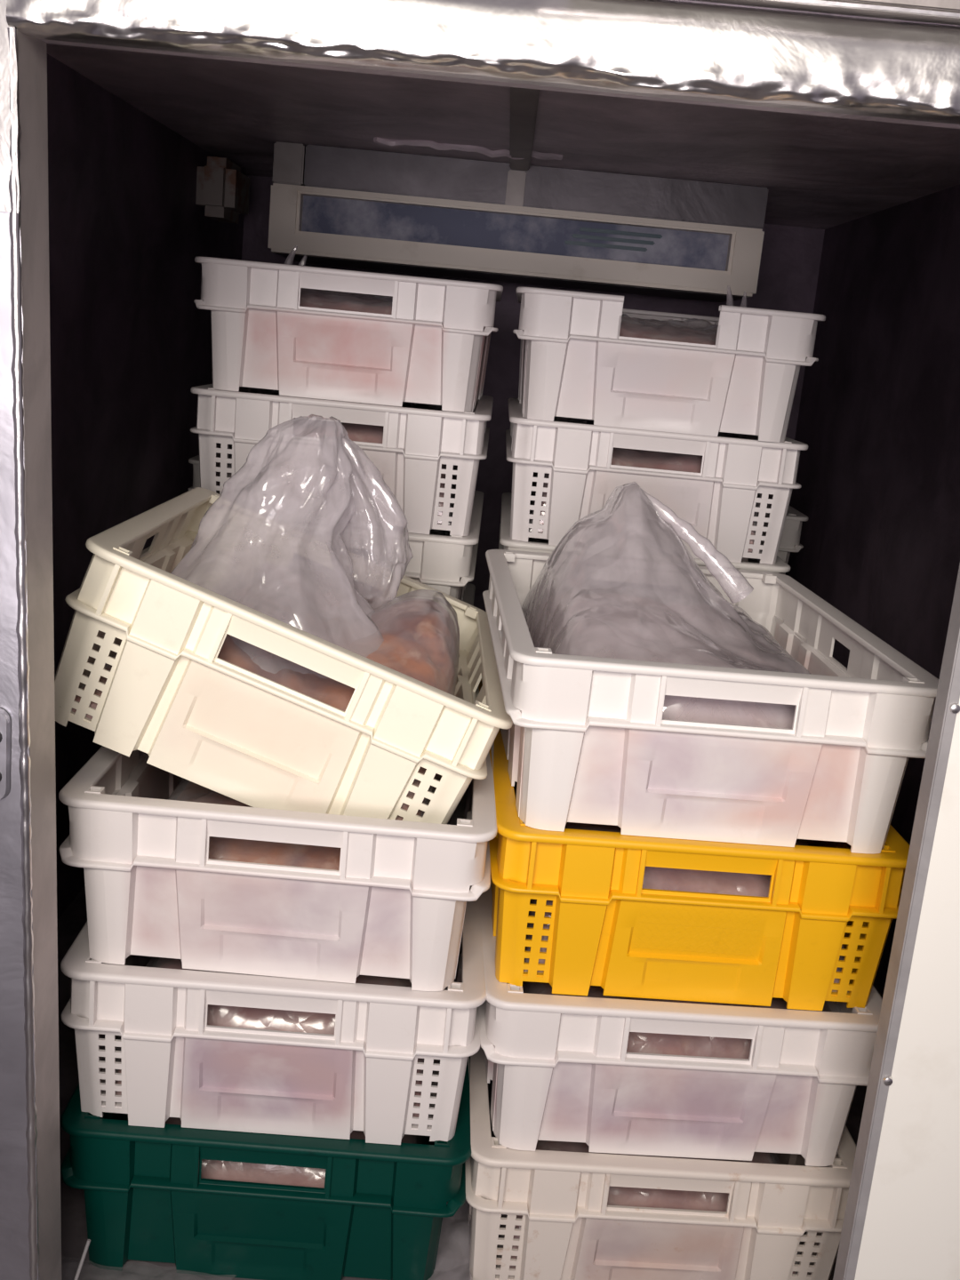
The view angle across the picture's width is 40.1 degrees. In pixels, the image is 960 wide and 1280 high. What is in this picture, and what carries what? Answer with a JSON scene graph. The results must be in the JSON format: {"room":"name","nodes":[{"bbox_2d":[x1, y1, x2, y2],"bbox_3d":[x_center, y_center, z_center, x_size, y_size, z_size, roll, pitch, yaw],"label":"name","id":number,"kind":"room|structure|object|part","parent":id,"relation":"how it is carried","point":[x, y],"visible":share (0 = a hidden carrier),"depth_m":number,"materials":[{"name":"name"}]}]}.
{"room":"walk-in freezer","nodes":[
{"label":"walk-in freezer","id":0,"kind":"room"},
{"bbox_2d":[46,53,246,920],"bbox_3d":[-0.647,-0.220,2.150,0.080,1.262,2.140,5,13,0],"label":"wall","id":1,"kind":"structure","parent":0,"point":[130,340],"depth_m":2.10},
{"bbox_2d":[195,156,249,223],"bbox_3d":[-0.508,-0.888,2.598,0.077,0.110,0.180,5,13,0],"label":"junction box","id":2,"kind":"object","parent":1,"relation":"attached to","point":[222,189],"visible":1,"depth_m":2.53,"materials":[{"name":"grey plastic"}]},
{"bbox_2d":[56,885,882,1279],"bbox_3d":[-0.069,0.737,1.250,2.600,0.080,4.500,5,13,0],"label":"floor","id":3,"kind":"structure","parent":0,"point":[452,1257],"depth_m":1.44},
{"bbox_2d":[60,1056,471,1279],"bbox_3d":[-0.220,0.511,1.601,0.412,0.172,0.600,5,13,-1],"label":"crate","id":4,"kind":"object","parent":3,"relation":"on","point":[380,1211],"visible":0.34,"depth_m":1.32,"materials":[{"name":"green plastic"}]},
{"bbox_2d":[84,1112,103,1118],"bbox_3d":[-0.387,0.478,1.317,0.015,0.010,0.015,5,13,-1],"label":"socket","id":5,"kind":"object","parent":4,"relation":"attached to","point":[87,1115],"depth_m":1.31,"materials":[{"name":"green plastic"}]},
{"bbox_2d":[60,885,486,1144],"bbox_3d":[-0.209,0.345,1.560,0.412,0.172,0.600,5,13,-2],"label":"crate","id":6,"kind":"object","parent":4,"relation":"on","point":[363,1076],"visible":0.49,"depth_m":1.28,"materials":[{"name":"white plastic"}]},
{"bbox_2d":[85,954,104,963],"bbox_3d":[-0.373,0.313,1.274,0.015,0.010,0.015,5,13,-2],"label":"socket","id":7,"kind":"object","parent":6,"relation":"attached to","point":[88,960],"depth_m":1.27,"materials":[{"name":"white plastic"}]},
{"bbox_3d":[-0.360,0.420,1.291,0.028,0.107,0.017,5,13,-2],"label":"perforated panel","id":8,"kind":"part","parent":6,"relation":"part of","materials":[{"name":"white plastic"}]},
{"bbox_2d":[104,956,433,1117],"bbox_3d":[-0.210,0.347,1.560,0.328,0.137,0.536,5,13,-2],"label":"bag","id":9,"kind":"object","parent":6,"relation":"in","point":[218,1015],"visible":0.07,"depth_m":1.32,"materials":[{"name":"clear plastic"}]},
{"bbox_3d":[-0.216,0.416,1.576,0.366,0.004,0.543,5,13,-2],"label":"floor plate","id":10,"kind":"part","parent":6,"relation":"part of","materials":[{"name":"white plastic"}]},
{"bbox_2d":[58,741,497,991],"bbox_3d":[-0.194,0.178,1.521,0.412,0.172,0.600,5,13,-1],"label":"crate","id":11,"kind":"object","parent":6,"relation":"on","point":[395,905],"visible":0.52,"depth_m":1.24,"materials":[{"name":"white plastic"}]},
{"bbox_2d":[84,785,104,793],"bbox_3d":[-0.363,0.145,1.238,0.015,0.010,0.015,5,13,-1],"label":"socket","id":12,"kind":"object","parent":11,"relation":"attached to","point":[88,789],"depth_m":1.24,"materials":[{"name":"white plastic"}]},
{"bbox_2d":[54,487,512,823],"bbox_3d":[-0.198,0.014,1.519,0.453,0.318,0.582,5,13,-2],"label":"crate","id":13,"kind":"object","parent":11,"relation":"on","point":[203,718],"visible":0.88,"depth_m":1.25,"materials":[{"name":"beige plastic"}]},
{"bbox_3d":[-0.359,0.032,1.242,0.030,0.113,0.016,24,10,-6],"label":"perforated panel","id":14,"kind":"part","parent":13,"relation":"part of","materials":[{"name":"beige plastic"}]},
{"bbox_2d":[112,545,132,556],"bbox_3d":[-0.335,-0.079,1.227,0.016,0.011,0.015,24,10,-6],"label":"socket","id":15,"kind":"object","parent":13,"relation":"attached to","point":[117,548],"depth_m":1.23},
{"bbox_2d":[208,493,224,505],"bbox_3d":[-0.348,-0.185,1.738,0.016,0.011,0.014,24,10,-6],"label":"socket","id":16,"kind":"object","parent":13,"relation":"attached to","point":[213,497],"depth_m":1.73,"materials":[{"name":"beige plastic"}]},
{"bbox_3d":[-0.240,0.087,1.531,0.387,0.004,0.526,24,10,-6],"label":"floor plate","id":17,"kind":"part","parent":13,"relation":"part of","materials":[{"name":"beige plastic"}]},
{"bbox_2d":[71,561,459,820],"bbox_3d":[-0.220,0.039,1.520,0.385,0.232,0.524,5,13,-2],"label":"meat","id":18,"kind":"object","parent":13,"relation":"in","point":[420,643],"visible":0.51,"depth_m":1.40,"materials":[{"name":"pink food"}]},
{"bbox_2d":[170,414,413,642],"bbox_3d":[-0.203,-0.087,1.411,0.293,0.297,0.319,5,13,0],"label":"plastic bag","id":19,"kind":"object","parent":13,"relation":"in","point":[356,602],"visible":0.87,"depth_m":1.46,"materials":[{"name":"white"}]},
{"bbox_3d":[-0.067,0.160,1.276,0.030,0.113,0.016,24,10,-6],"label":"perforated panel","id":20,"kind":"part","parent":13,"relation":"part of","materials":[{"name":"beige plastic"}]},
{"bbox_2d":[464,605,478,618],"bbox_3d":[-0.012,-0.038,1.777,0.016,0.011,0.014,24,10,-6],"label":"socket","id":21,"kind":"object","parent":13,"relation":"attached to","point":[470,611],"depth_m":1.77,"materials":[{"name":"beige plastic"}]},
{"bbox_2d":[474,700,491,711],"bbox_3d":[0.001,0.068,1.266,0.016,0.011,0.014,24,10,-6],"label":"socket","id":22,"kind":"object","parent":13,"relation":"attached to","point":[483,707],"depth_m":1.26,"materials":[{"name":"beige plastic"}]},
{"bbox_2d":[167,777,451,870],"bbox_3d":[-0.195,0.188,1.523,0.328,0.123,0.536,5,13,-1],"label":"meat","id":23,"kind":"object","parent":11,"relation":"in","point":[220,848],"visible":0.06,"depth_m":1.30,"materials":[{"name":"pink food"}]},
{"bbox_3d":[-0.201,0.250,1.538,0.366,0.004,0.543,5,13,-1],"label":"floor plate","id":24,"kind":"part","parent":11,"relation":"part of","materials":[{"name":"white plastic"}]},
{"bbox_2d":[456,818,472,826],"bbox_3d":[-0.015,0.177,1.243,0.015,0.010,0.015,5,13,-1],"label":"socket","id":25,"kind":"object","parent":11,"relation":"attached to","point":[460,822],"depth_m":1.24,"materials":[{"name":"white plastic"}]},
{"bbox_3d":[-0.057,0.446,1.301,0.028,0.107,0.017,5,13,-2],"label":"perforated panel","id":26,"kind":"part","parent":6,"relation":"part of","materials":[{"name":"white plastic"}]},
{"bbox_2d":[447,982,463,991],"bbox_3d":[-0.024,0.343,1.285,0.015,0.010,0.015,5,13,-2],"label":"socket","id":27,"kind":"object","parent":6,"relation":"attached to","point":[454,986],"depth_m":1.29,"materials":[{"name":"white plastic"}]},
{"bbox_2d":[165,1117,427,1188],"bbox_3d":[-0.221,0.514,1.602,0.328,0.135,0.536,5,13,-1],"label":"bag","id":28,"kind":"object","parent":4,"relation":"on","point":[211,1169],"visible":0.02,"depth_m":1.36,"materials":[{"name":"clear plastic"}]},
{"bbox_3d":[-0.227,0.582,1.618,0.366,0.004,0.543,5,13,-1],"label":"floor plate","id":29,"kind":"part","parent":4,"relation":"part of","materials":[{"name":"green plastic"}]},
{"bbox_2d":[433,1140,449,1146],"bbox_3d":[-0.038,0.509,1.325,0.015,0.010,0.015,5,13,-1],"label":"socket","id":30,"kind":"object","parent":4,"relation":"attached to","point":[437,1143],"depth_m":1.32,"materials":[{"name":"green plastic"}]},
{"bbox_2d":[440,1211,472,1279],"bbox_3d":[-0.035,0.635,1.484,0.074,0.012,0.414,5,13,0],"label":"plastic sheet","id":31,"kind":"object","parent":3,"relation":"on","point":[467,1219],"visible":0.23,"depth_m":1.45,"materials":[{"name":"white"}]},
{"bbox_2d":[465,1045,856,1279],"bbox_3d":[0.176,0.543,1.621,0.412,0.172,0.600,5,13,-3],"label":"crate","id":32,"kind":"object","parent":3,"relation":"on","point":[569,1230],"visible":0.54,"depth_m":1.33,"materials":[{"name":"white plastic"}]},
{"bbox_2d":[491,1136,506,1147],"bbox_3d":[0.019,0.513,1.331,0.015,0.010,0.015,5,13,-3],"label":"socket","id":33,"kind":"object","parent":32,"relation":"attached to","point":[494,1140],"depth_m":1.33,"materials":[{"name":"white plastic"}]},
{"bbox_3d":[0.032,0.620,1.349,0.028,0.107,0.017,5,13,-3],"label":"perforated panel","id":34,"kind":"part","parent":32,"relation":"part of","materials":[{"name":"white plastic"}]},
{"bbox_2d":[488,1079,799,1274],"bbox_3d":[0.175,0.551,1.622,0.328,0.128,0.536,5,13,-3],"label":"bag","id":35,"kind":"object","parent":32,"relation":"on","point":[617,1196],"visible":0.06,"depth_m":1.39,"materials":[{"name":"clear plastic"}]},
{"bbox_3d":[0.170,0.615,1.637,0.366,0.004,0.543,5,13,-3],"label":"floor plate","id":36,"kind":"part","parent":32,"relation":"part of","materials":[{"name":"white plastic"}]},
{"bbox_2d":[478,883,882,1166],"bbox_3d":[0.189,0.377,1.583,0.412,0.172,0.600,5,13,-4],"label":"crate","id":37,"kind":"object","parent":32,"relation":"on","point":[559,1068],"visible":0.42,"depth_m":1.30,"materials":[{"name":"white plastic"}]},
{"bbox_2d":[506,984,523,992],"bbox_3d":[0.034,0.347,1.292,0.015,0.010,0.015,5,13,-4],"label":"socket","id":38,"kind":"object","parent":37,"relation":"attached to","point":[510,988],"depth_m":1.29,"materials":[{"name":"white plastic"}]},
{"bbox_2d":[507,981,796,1059],"bbox_3d":[0.189,0.379,1.584,0.328,0.139,0.536,5,13,-4],"label":"bag","id":39,"kind":"object","parent":37,"relation":"in","point":[638,1042],"visible":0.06,"depth_m":1.35,"materials":[{"name":"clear plastic"}]},
{"bbox_2d":[478,679,909,1010],"bbox_3d":[0.202,0.209,1.549,0.412,0.172,0.600,5,13,-3],"label":"crate","id":40,"kind":"object","parent":37,"relation":"on","point":[828,907],"visible":0.58,"depth_m":1.27,"materials":[{"name":"yellow plastic"}]},
{"bbox_3d":[0.059,0.286,1.277,0.028,0.107,0.017,5,13,-3],"label":"perforated panel","id":41,"kind":"part","parent":40,"relation":"part of","materials":[{"name":"yellow plastic"}]},
{"bbox_2d":[513,781,848,991],"bbox_3d":[0.202,0.210,1.549,0.328,0.141,0.536,5,13,-3],"label":"bag","id":42,"kind":"object","parent":40,"relation":"in","point":[658,878],"visible":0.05,"depth_m":1.31,"materials":[{"name":"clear plastic"}]},
{"bbox_3d":[0.195,0.281,1.565,0.366,0.004,0.543,5,13,-3],"label":"floor plate","id":43,"kind":"part","parent":40,"relation":"part of","materials":[{"name":"yellow plastic"}]},
{"bbox_2d":[482,549,939,853],"bbox_3d":[0.215,0.044,1.503,0.412,0.172,0.600,5,13,-3],"label":"crate","id":44,"kind":"object","parent":40,"relation":"on","point":[588,740],"visible":0.77,"depth_m":1.23,"materials":[{"name":"white plastic"}]},
{"bbox_2d":[503,551,515,561],"bbox_3d":[0.038,-0.110,1.736,0.015,0.010,0.015,5,13,-3],"label":"socket","id":45,"kind":"object","parent":44,"relation":"attached to","point":[510,556],"depth_m":1.73,"materials":[{"name":"white plastic"}]},
{"bbox_3d":[0.051,-0.007,1.769,0.028,0.107,0.017,5,13,-3],"label":"perforated panel","id":46,"kind":"part","parent":44,"relation":"part of","materials":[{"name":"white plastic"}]},
{"bbox_2d":[534,647,551,653],"bbox_3d":[0.058,0.014,1.213,0.015,0.010,0.015,5,13,-3],"label":"socket","id":47,"kind":"object","parent":44,"relation":"attached to","point":[537,650],"depth_m":1.21,"materials":[{"name":"white plastic"}]},
{"bbox_2d":[521,481,811,728],"bbox_3d":[0.222,-0.027,1.486,0.332,0.290,0.540,5,13,-3],"label":"bag","id":48,"kind":"object","parent":44,"relation":"in","point":[590,621],"visible":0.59,"depth_m":1.42,"materials":[{"name":"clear plastic"}]},
{"bbox_2d":[761,573,776,583],"bbox_3d":[0.387,-0.082,1.756,0.015,0.010,0.015,5,13,-3],"label":"socket","id":49,"kind":"object","parent":44,"relation":"attached to","point":[766,578],"depth_m":1.75,"materials":[{"name":"white plastic"}]},
{"bbox_2d":[902,676,924,683],"bbox_3d":[0.406,0.042,1.233,0.015,0.010,0.015,5,13,-3],"label":"socket","id":50,"kind":"object","parent":44,"relation":"attached to","point":[914,679],"depth_m":1.23,"materials":[{"name":"white plastic"}]},
{"bbox_3d":[0.362,0.310,1.294,0.028,0.107,0.017,5,13,-3],"label":"perforated panel","id":51,"kind":"part","parent":40,"relation":"part of","materials":[{"name":"yellow plastic"}]},
{"bbox_2d":[880,844,895,852],"bbox_3d":[0.394,0.207,1.279,0.015,0.010,0.015,5,13,-3],"label":"socket","id":52,"kind":"object","parent":40,"relation":"attached to","point":[888,848],"depth_m":1.28,"materials":[{"name":"yellow plastic"}]},
{"bbox_2d":[851,1006,872,1014],"bbox_3d":[0.382,0.374,1.315,0.015,0.010,0.015,5,13,-4],"label":"socket","id":53,"kind":"object","parent":37,"relation":"attached to","point":[868,1010],"depth_m":1.32,"materials":[{"name":"white plastic"}]},
{"bbox_3d":[0.335,0.645,1.366,0.028,0.107,0.017,5,13,-3],"label":"perforated panel","id":54,"kind":"part","parent":32,"relation":"part of","materials":[{"name":"white plastic"}]},
{"bbox_2d":[827,1158,847,1167],"bbox_3d":[0.367,0.541,1.350,0.015,0.010,0.015,5,13,-3],"label":"socket","id":55,"kind":"object","parent":32,"relation":"attached to","point":[838,1163],"depth_m":1.35,"materials":[{"name":"white plastic"}]},
{"bbox_3d":[-0.356,0.648,1.306,0.225,0.008,0.102,5,13,0],"label":"plastic sheet","id":56,"kind":"object","parent":3,"relation":"on","visible":0},
{"bbox_2d":[73,1239,90,1279],"bbox_3d":[-0.385,0.615,1.260,0.021,0.087,0.005,-4,16,-34],"label":"metal strip","id":57,"kind":"object","parent":56,"relation":"on","point":[88,1242],"visible":1,"depth_m":1.25,"materials":[{"name":"metal"}]},
{"bbox_3d":[-0.257,0.358,2.240,0.412,0.172,0.600,5,13,0],"label":"crate","id":58,"kind":"object","parent":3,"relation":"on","visible":0},
{"bbox_3d":[-0.241,0.192,2.202,0.412,0.172,0.600,5,13,0],"label":"crate","id":59,"kind":"object","parent":58,"relation":"on","visible":0},
{"bbox_2d":[463,583,475,606],"bbox_3d":[-0.226,0.025,2.163,0.412,0.172,0.600,5,13,0],"label":"crate","id":60,"kind":"object","parent":59,"relation":"on","point":[468,597],"visible":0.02,"depth_m":2.33,"materials":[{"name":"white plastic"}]},
{"bbox_2d":[264,490,484,607],"bbox_3d":[-0.210,-0.141,2.124,0.412,0.172,0.600,5,13,0],"label":"crate","id":61,"kind":"object","parent":60,"relation":"on","point":[441,561],"visible":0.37,"depth_m":1.83,"materials":[{"name":"white plastic"}]},
{"bbox_2d":[190,384,493,535],"bbox_3d":[-0.193,-0.306,2.082,0.412,0.172,0.600,5,13,0],"label":"crate","id":62,"kind":"object","parent":61,"relation":"on","point":[417,440],"visible":0.83,"depth_m":1.80,"materials":[{"name":"plastic"}]},
{"bbox_3d":[-0.351,-0.232,1.818,0.028,0.107,0.017,5,13,0],"label":"perforated panel","id":63,"kind":"part","parent":62,"relation":"part of","materials":[{"name":"plastic"}]},
{"bbox_2d":[226,396,457,523],"bbox_3d":[-0.193,-0.306,2.082,0.328,0.143,0.536,5,13,0],"label":"bag","id":64,"kind":"object","parent":62,"relation":"in","point":[356,432],"visible":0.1,"depth_m":1.86,"materials":[{"name":"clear plastic"}]},
{"bbox_2d":[193,256,503,412],"bbox_3d":[-0.179,-0.472,2.039,0.412,0.172,0.600,5,13,-1],"label":"crate","id":65,"kind":"object","parent":62,"relation":"on","point":[433,347],"visible":0.98,"depth_m":1.76,"materials":[{"name":"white plastic"}]},
{"bbox_2d":[284,245,392,314],"bbox_3d":[-0.177,-0.499,2.033,0.328,0.199,0.536,5,13,-1],"label":"bag","id":66,"kind":"object","parent":65,"relation":"in","point":[348,301],"visible":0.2,"depth_m":1.84,"materials":[{"name":"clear plastic"}]},
{"bbox_3d":[-0.200,-0.235,2.099,0.366,0.004,0.543,5,13,0],"label":"floor plate","id":67,"kind":"part","parent":62,"relation":"part of","materials":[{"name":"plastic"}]},
{"bbox_3d":[-0.048,-0.204,1.820,0.028,0.107,0.017,5,13,0],"label":"perforated panel","id":68,"kind":"part","parent":62,"relation":"part of","materials":[{"name":"plastic"}]},
{"bbox_3d":[-0.056,-0.164,2.400,0.028,0.107,0.017,5,13,0],"label":"perforated panel","id":69,"kind":"part","parent":61,"relation":"part of","materials":[{"name":"plastic"}]},
{"bbox_3d":[0.185,0.395,2.260,0.412,0.172,0.600,5,13,0],"label":"crate","id":70,"kind":"object","parent":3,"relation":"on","visible":0},
{"bbox_3d":[0.201,0.229,2.221,0.412,0.172,0.600,5,13,0],"label":"crate","id":71,"kind":"object","parent":70,"relation":"on","visible":0},
{"bbox_3d":[0.216,0.062,2.182,0.412,0.172,0.600,5,13,0],"label":"crate","id":72,"kind":"object","parent":71,"relation":"on","visible":0},
{"bbox_2d":[498,492,790,602],"bbox_3d":[0.232,-0.104,2.143,0.412,0.172,0.600,5,13,0],"label":"crate","id":73,"kind":"object","parent":72,"relation":"on","point":[654,592],"visible":0.14,"depth_m":1.85,"materials":[{"name":"white plastic"}]},
{"bbox_2d":[505,397,807,564],"bbox_3d":[0.243,-0.267,2.091,0.412,0.172,0.600,5,13,0],"label":"crate","id":74,"kind":"object","parent":73,"relation":"on","point":[740,473],"visible":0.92,"depth_m":1.81,"materials":[{"name":"plastic"}]},
{"bbox_3d":[0.084,-0.194,1.827,0.028,0.107,0.017,5,13,0],"label":"perforated panel","id":75,"kind":"part","parent":74,"relation":"part of","materials":[{"name":"plastic"}]},
{"bbox_2d":[528,421,760,551],"bbox_3d":[0.243,-0.268,2.091,0.328,0.144,0.536,5,13,0],"label":"bag","id":76,"kind":"object","parent":74,"relation":"in","point":[620,456],"visible":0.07,"depth_m":1.87,"materials":[{"name":"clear plastic"}]},
{"bbox_3d":[0.236,-0.196,2.108,0.366,0.004,0.543,5,13,0],"label":"floor plate","id":77,"kind":"part","parent":74,"relation":"part of","materials":[{"name":"plastic"}]},
{"bbox_2d":[512,286,825,442],"bbox_3d":[0.255,-0.429,2.031,0.412,0.172,0.600,6,13,1],"label":"crate","id":78,"kind":"object","parent":74,"relation":"on","point":[575,362],"visible":1,"depth_m":1.75,"materials":[{"name":"plastic"}]},
{"bbox_2d":[619,290,745,344],"bbox_3d":[0.261,-0.456,2.024,0.335,0.200,0.536,6,13,1],"label":"bag","id":79,"kind":"object","parent":78,"relation":"in","point":[688,334],"visible":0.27,"depth_m":1.84,"materials":[{"name":"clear plastic"}]},
{"bbox_3d":[0.387,-0.166,1.828,0.028,0.107,0.017,5,13,0],"label":"perforated panel","id":80,"kind":"part","parent":74,"relation":"part of","materials":[{"name":"plastic"}]},
{"bbox_3d":[-0.392,0.196,2.877,0.412,0.172,0.600,5,13,0],"label":"crate","id":81,"kind":"object","parent":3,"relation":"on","visible":0},
{"bbox_3d":[-0.376,0.030,2.839,0.412,0.172,0.600,5,13,0],"label":"crate","id":82,"kind":"object","parent":81,"relation":"on","visible":0},
{"bbox_3d":[-0.361,-0.136,2.800,0.412,0.172,0.600,5,13,0],"label":"crate","id":83,"kind":"object","parent":82,"relation":"on","visible":0},
{"bbox_2d":[187,455,199,490],"bbox_3d":[-0.345,-0.302,2.761,0.412,0.172,0.600,5,13,0],"label":"crate","id":84,"kind":"object","parent":83,"relation":"on","point":[195,460],"visible":0.02,"depth_m":2.46,"materials":[{"name":"white plastic"}]},
{"bbox_3d":[0.365,0.268,2.877,0.412,0.172,0.600,5,13,0],"label":"crate","id":85,"kind":"object","parent":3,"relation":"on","visible":0},
{"bbox_3d":[0.380,0.101,2.839,0.412,0.172,0.600,5,13,0],"label":"crate","id":86,"kind":"object","parent":85,"relation":"on","visible":0},
{"bbox_3d":[0.396,-0.065,2.800,0.412,0.172,0.600,5,13,0],"label":"crate","id":87,"kind":"object","parent":86,"relation":"on","visible":0},
{"bbox_2d":[741,505,808,575],"bbox_3d":[0.411,-0.231,2.761,0.412,0.172,0.600,5,13,0],"label":"crate","id":88,"kind":"object","parent":87,"relation":"on","point":[790,538],"visible":0.06,"depth_m":2.47,"materials":[{"name":"white plastic"}]},
{"bbox_2d":[17,0,959,1279],"bbox_3d":[0.014,-0.146,1.023,2.600,1.750,0.060,5,13,0],"label":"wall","id":89,"kind":"structure","parent":0,"point":[32,57],"depth_m":1.09,"materials":[{"name":"white metal"}]},
{"bbox_2d":[0,708,10,799],"bbox_3d":[-0.387,0.092,1.046,0.022,0.078,0.011,5,13,0],"label":"latch plate","id":90,"kind":"object","parent":89,"relation":"attached to","point":[4,718],"visible":1,"depth_m":1.05,"materials":[{"name":"metal"}]},
{"bbox_2d":[0,0,19,213],"bbox_3d":[-0.451,-0.460,0.925,0.257,0.282,0.002,5,13,0],"label":"trim","id":91,"kind":"structure","parent":89,"relation":"attached to","point":[6,118],"depth_m":0.94,"materials":[{"name":"metal"}]},
{"bbox_2d":[0,211,38,1279],"bbox_3d":[-0.494,0.166,1.073,0.287,1.030,0.002,5,13,0],"label":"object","id":92,"kind":"structure","parent":89,"relation":"attached to","point":[14,1204],"depth_m":1.08,"materials":[{"name":"metal"}]},
{"bbox_2d":[7,27,39,1279],"bbox_3d":[-0.367,0.122,1.061,0.042,1.144,0.011,5,13,0],"label":"trim","id":93,"kind":"structure","parent":89,"relation":"attached to","point":[20,532],"depth_m":1.03,"materials":[{"name":"metal"}]},
{"bbox_2d":[5,0,959,124],"bbox_3d":[0.417,-0.398,0.951,1.500,0.063,0.080,5,13,0],"label":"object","id":94,"kind":"structure","parent":89,"relation":"attached to","point":[667,49],"depth_m":0.92,"materials":[{"name":"metal"}]},
{"bbox_2d":[694,0,959,25],"bbox_3d":[0.701,-0.409,0.904,1.280,0.032,0.032,5,13,0],"label":"trim","id":95,"kind":"structure","parent":89,"relation":"attached to","point":[939,4],"depth_m":0.91,"materials":[{"name":"grey metal"}]},
{"bbox_2d":[769,0,959,18],"bbox_3d":[0.685,-0.392,0.894,1.290,0.005,0.004,5,13,0],"label":"trim","id":96,"kind":"structure","parent":89,"relation":"attached to","point":[892,8],"depth_m":0.89,"materials":[{"name":"metal"}]},
{"bbox_2d":[832,563,959,1279],"bbox_3d":[0.358,0.188,1.073,0.011,1.143,0.031,5,13,0],"label":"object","id":97,"kind":"structure","parent":89,"relation":"attached to","point":[947,706],"depth_m":1.08,"materials":[{"name":"metal"}]},
{"bbox_2d":[46,43,959,229],"bbox_3d":[0.102,-0.817,2.047,1.650,0.080,2.240,5,13,0],"label":"ceiling","id":98,"kind":"structure","parent":0,"point":[818,172],"depth_m":1.93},
{"bbox_2d":[373,136,562,159],"bbox_3d":[-0.020,-0.811,2.173,0.316,0.018,0.043,5,13,0],"label":"trim","id":99,"kind":"structure","parent":98,"relation":"attached to","point":[391,143],"depth_m":2.17,"materials":[{"name":"grey metal"}]},
{"bbox_2d":[267,141,768,302],"bbox_3d":[0.070,-0.795,2.539,0.882,0.189,0.412,5,13,0],"label":"air conditioning unit","id":100,"kind":"object","parent":98,"relation":"attached to","point":[344,207],"visible":1,"depth_m":2.35,"materials":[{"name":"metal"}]},
{"bbox_3d":[0.070,-0.803,2.572,0.882,0.189,0.345,5,13,0],"label":"casing","id":101,"kind":"part","parent":100,"relation":"part of","materials":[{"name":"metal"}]},
{"bbox_2d":[509,87,539,170],"bbox_3d":[0.057,-0.688,1.677,0.036,0.012,1.340,5,13,0],"label":"trim","id":102,"kind":"structure","parent":98,"relation":"attached to","point":[524,101],"depth_m":1.83,"materials":[{"name":"grey metal"}]},
{"bbox_2d":[241,175,824,611],"bbox_3d":[0.069,-0.387,3.153,1.315,1.262,0.080,5,13,0],"label":"wall","id":103,"kind":"structure","parent":0,"point":[790,256],"depth_m":3.02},
{"bbox_2d":[785,184,959,996],"bbox_3d":[0.742,-0.089,2.150,0.080,1.262,2.140,5,13,0],"label":"wall","id":104,"kind":"structure","parent":0,"point":[878,475],"depth_m":2.33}
]}

